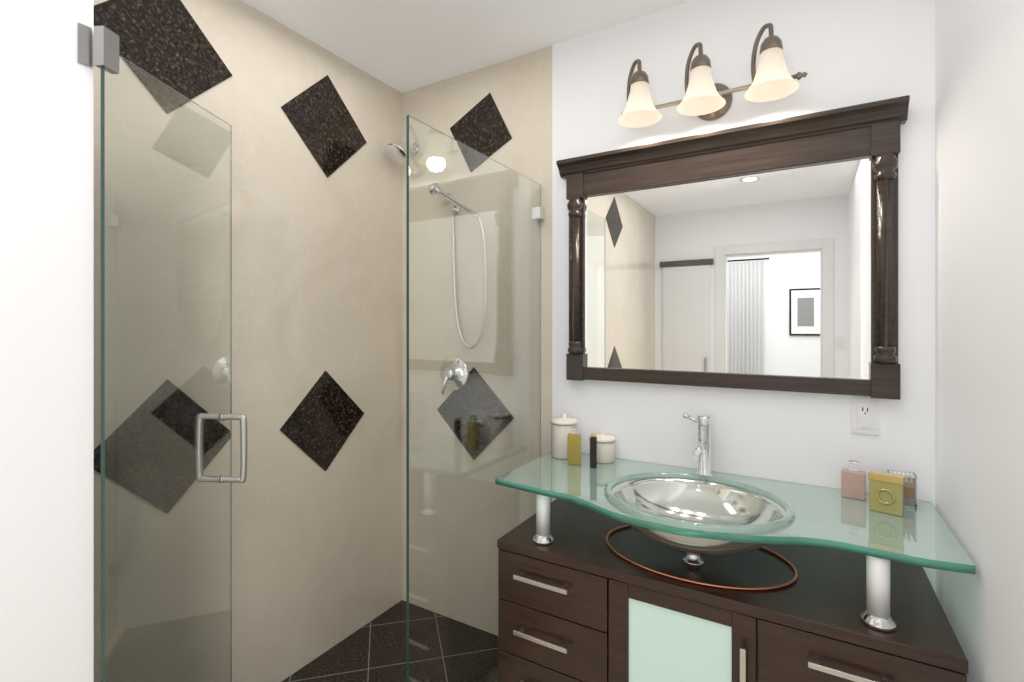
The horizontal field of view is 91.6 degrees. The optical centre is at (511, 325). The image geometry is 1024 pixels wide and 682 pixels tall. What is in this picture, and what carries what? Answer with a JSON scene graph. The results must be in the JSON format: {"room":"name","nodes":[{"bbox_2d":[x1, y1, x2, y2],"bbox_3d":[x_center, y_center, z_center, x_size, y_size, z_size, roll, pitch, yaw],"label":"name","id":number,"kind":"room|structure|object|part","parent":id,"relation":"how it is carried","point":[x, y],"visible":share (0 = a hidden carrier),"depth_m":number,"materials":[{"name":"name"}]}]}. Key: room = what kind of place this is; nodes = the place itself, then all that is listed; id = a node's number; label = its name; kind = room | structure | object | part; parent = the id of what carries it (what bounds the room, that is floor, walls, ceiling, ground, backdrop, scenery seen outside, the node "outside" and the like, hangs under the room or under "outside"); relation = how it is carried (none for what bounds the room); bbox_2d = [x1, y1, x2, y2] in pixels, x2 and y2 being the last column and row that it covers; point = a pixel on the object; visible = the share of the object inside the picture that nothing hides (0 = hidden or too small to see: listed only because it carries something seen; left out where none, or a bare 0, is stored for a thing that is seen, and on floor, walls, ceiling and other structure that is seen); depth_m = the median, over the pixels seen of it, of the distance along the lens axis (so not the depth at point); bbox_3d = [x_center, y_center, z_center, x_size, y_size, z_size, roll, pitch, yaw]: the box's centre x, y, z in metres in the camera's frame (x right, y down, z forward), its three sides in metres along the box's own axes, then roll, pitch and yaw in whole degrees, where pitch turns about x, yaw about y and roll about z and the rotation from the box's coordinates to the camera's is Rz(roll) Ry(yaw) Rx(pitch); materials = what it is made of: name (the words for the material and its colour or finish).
{"room":"bathroom","nodes":[
{"label":"bathroom","id":0,"kind":"room"},
{"bbox_2d":[0,0,93,681],"bbox_3d":[-1.228,0.107,1.205,0.480,2.635,0.180,0,0,31],"label":"wall","id":1,"kind":"structure","parent":0,"point":[46,356],"depth_m":1.09,"materials":[{"name":"white paint"}]},
{"bbox_2d":[78,22,246,681],"bbox_3d":[-0.960,0.361,1.381,0.278,2.103,0.456,0,0,31],"label":"door glass","id":2,"kind":"object","parent":1,"relation":"attached to","point":[167,418],"visible":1,"depth_m":1.33,"materials":[{"name":"teal"}]},
{"bbox_2d":[94,0,401,681],"bbox_3d":[-0.955,0.107,2.040,0.100,2.635,1.535,0,0,31],"label":"tiled wall","id":3,"kind":"structure","parent":0,"point":[316,295],"depth_m":2.06,"materials":[{"name":"beige tile"}]},
{"bbox_2d":[94,443,100,473],"bbox_3d":[-1.135,0.395,1.633,0.004,0.440,0.440,0,0,31],"label":"diamond","id":4,"kind":"object","parent":3,"relation":"attached to","point":[97,458],"visible":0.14,"depth_m":1.47,"materials":[{"name":"black stone"}]},
{"bbox_2d":[94,0,232,99],"bbox_3d":[-1.135,-0.915,1.633,0.004,0.440,0.440,0,0,31],"label":"diamond","id":5,"kind":"object","parent":3,"relation":"attached to","point":[166,42],"visible":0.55,"depth_m":1.63,"materials":[{"name":"black stone"}]},
{"bbox_2d":[280,371,363,470],"bbox_3d":[-0.814,0.414,2.175,0.004,0.440,0.440,0,0,31],"label":"diamond","id":6,"kind":"object","parent":3,"relation":"attached to","point":[321,422],"visible":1,"depth_m":2.16,"materials":[{"name":"black stone"}]},
{"bbox_2d":[281,75,366,177],"bbox_3d":[-0.809,-0.875,2.183,0.004,0.450,0.450,0,0,31],"label":"diamond","id":7,"kind":"object","parent":3,"relation":"attached to","point":[321,120],"visible":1,"depth_m":2.17,"materials":[{"name":"black stone"}]},
{"bbox_2d":[282,600,405,681],"bbox_3d":[-0.581,1.474,1.819,0.967,0.100,1.535,0,0,31],"label":"shower floor","id":8,"kind":"structure","parent":0,"point":[373,650],"depth_m":2.14,"materials":[{"name":"tile"}]},
{"bbox_3d":[-0.238,1.413,1.558,0.100,0.024,1.431,0,0,31],"label":"floor","id":9,"kind":"structure","parent":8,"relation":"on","visible":0},
{"bbox_2d":[406,115,543,681],"bbox_3d":[-0.091,0.392,1.816,0.044,2.015,0.838,0,0,31],"label":"glass panel","id":10,"kind":"object","parent":9,"relation":"on","point":[474,218],"visible":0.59,"depth_m":1.68,"materials":[{"name":"teal"}]},
{"bbox_2d":[241,0,692,92],"bbox_3d":[-1.291,-1.260,-1.574,7.000,0.100,8.100,0,0,31],"label":"ceiling","id":11,"kind":"structure","parent":0,"point":[402,46],"depth_m":2.02,"materials":[{"name":"white paint"}]},
{"bbox_2d":[402,46,551,600],"bbox_3d":[-0.173,0.107,2.412,0.866,2.635,0.100,0,0,31],"label":"tiled wall","id":12,"kind":"structure","parent":0,"point":[519,88],"depth_m":2.24,"materials":[{"name":"beige tile"}]},
{"bbox_2d":[384,142,405,163],"bbox_3d":[-0.545,-0.869,2.467,0.120,0.129,0.182,0,0,31],"label":"shower head","id":13,"kind":"object","parent":12,"relation":"attached to","point":[395,152],"visible":0.67,"depth_m":2.42},
{"bbox_2d":[450,93,511,156],"bbox_3d":[-0.151,-0.905,2.338,0.352,0.352,0.004,0,0,31],"label":"diamond","id":14,"kind":"object","parent":12,"relation":"attached to","point":[481,127],"visible":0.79,"depth_m":2.33,"materials":[{"name":"black stone"}]},
{"bbox_2d":[552,0,934,590],"bbox_3d":[0.792,0.107,1.841,1.377,2.635,0.100,0,0,31],"label":"wall","id":15,"kind":"structure","parent":0,"point":[843,53],"depth_m":1.73,"materials":[{"name":"white paint"}]},
{"bbox_2d":[617,23,806,127],"bbox_3d":[0.669,-0.866,1.730,0.618,0.233,0.214,0,0,31],"label":"sconce","id":16,"kind":"object","parent":15,"relation":"attached to","point":[706,98],"visible":1,"depth_m":1.69,"materials":[{"name":"bronze"},{"name":"frosted glass"}]},
{"bbox_2d":[556,95,909,399],"bbox_3d":[0.697,-0.229,1.794,1.150,0.905,0.079,0,0,31],"label":"mirror","id":17,"kind":"object","parent":15,"relation":"attached to","point":[761,256],"visible":0.98,"depth_m":1.74,"materials":[{"name":"brown wood"}]},
{"bbox_3d":[0.715,-0.181,1.812,0.970,0.712,0.004,0,0,31],"label":"glass","id":18,"kind":"part","parent":17,"relation":"part of","materials":[{"name":"white"}]},
{"bbox_3d":[0.697,-0.651,1.793,1.150,0.060,0.076,0,0,31],"label":"crown","id":19,"kind":"part","parent":17,"relation":"part of","materials":[{"name":"brown wood"}]},
{"bbox_2d":[851,396,878,434],"bbox_3d":[1.121,0.284,1.581,0.072,0.116,0.010,0,0,31],"label":"electrical outlet plate","id":20,"kind":"object","parent":15,"relation":"attached to","point":[864,415],"visible":0.92,"depth_m":1.58,"materials":[{"name":"white plastic"}]},
{"bbox_2d":[935,0,1023,681],"bbox_3d":[0.374,0.107,-0.120,0.100,2.635,3.700,0,0,31],"label":"wall","id":21,"kind":"structure","parent":0,"point":[979,276],"depth_m":1.10,"materials":[{"name":"white paint"}]},
{"bbox_3d":[-0.057,1.475,-2.304,4.133,0.100,8.100,0,0,31],"label":"floor","id":22,"kind":"structure","parent":0,"visible":0},
{"bbox_2d":[495,413,975,681],"bbox_3d":[0.573,0.870,1.567,1.254,1.110,0.588,0,0,31],"label":"bathroom vanity","id":23,"kind":"object","parent":22,"relation":"on","point":[621,570],"visible":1,"depth_m":1.44,"materials":[{"name":"brown wood"}]},
{"bbox_2d":[550,414,577,458],"bbox_3d":[0.212,0.443,2.024,0.110,0.172,0.110,0,0,31],"label":"canister","id":24,"kind":"object","parent":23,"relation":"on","point":[561,428],"visible":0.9,"depth_m":1.98,"materials":[{"name":"white ceramic"}]},
{"bbox_2d":[568,426,580,464],"bbox_3d":[0.239,0.457,1.907,0.050,0.143,0.032,0,0,11],"label":"oil bottle","id":25,"kind":"object","parent":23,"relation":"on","point":[574,447],"visible":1,"depth_m":1.89,"materials":[{"name":"yellow glass"}]},
{"bbox_2d":[590,433,596,467],"bbox_3d":[0.305,0.465,1.861,0.024,0.127,0.024,0,0,16],"label":"bottle","id":26,"kind":"object","parent":23,"relation":"on","point":[593,450],"visible":1,"depth_m":1.85,"materials":[{"name":"black glass"}]},
{"bbox_2d":[589,431,615,463],"bbox_3d":[0.355,0.470,1.960,0.106,0.117,0.106,0,0,31],"label":"canister","id":27,"kind":"object","parent":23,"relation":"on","point":[605,448],"visible":0.88,"depth_m":1.92,"materials":[{"name":"white ceramic"}]},
{"bbox_3d":[0.464,1.042,1.391,0.278,0.496,0.005,0,0,31],"label":"door panel","id":28,"kind":"part","parent":23,"relation":"part of","materials":[{"name":"green"}]},
{"bbox_2d":[683,413,712,478],"bbox_3d":[0.636,0.422,1.731,0.099,0.214,0.137,0,0,31],"label":"faucet","id":29,"kind":"object","parent":23,"relation":"on","point":[701,454],"depth_m":1.73,"materials":[{"name":"silver metal"}]},
{"bbox_2d":[604,472,795,556],"bbox_3d":[0.554,0.591,1.522,0.545,0.151,0.481,0,0,31],"label":"sink","id":30,"kind":"object","parent":23,"relation":"in","point":[700,513],"depth_m":1.56,"materials":[{"name":"silver metal"}]},
{"bbox_2d":[841,460,865,500],"bbox_3d":[1.054,0.473,1.537,0.062,0.112,0.034,0,0,39],"label":"perfume bottle","id":31,"kind":"object","parent":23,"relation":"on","point":[853,481],"visible":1,"depth_m":1.53,"materials":[{"name":"pink glass"}]},
{"bbox_2d":[868,470,903,515],"bbox_3d":[1.064,0.475,1.417,0.080,0.107,0.039,0,0,43],"label":"perfume bottle","id":32,"kind":"object","parent":23,"relation":"on","point":[886,492],"visible":1,"depth_m":1.40,"materials":[{"name":"yellow"}]},
{"bbox_2d":[887,470,916,508],"bbox_3d":[1.151,0.482,1.471,0.064,0.094,0.044,0,0,31],"label":"holder","id":33,"kind":"object","parent":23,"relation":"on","point":[910,489],"visible":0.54,"depth_m":1.45,"materials":[{"name":"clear glass"}]}
]}

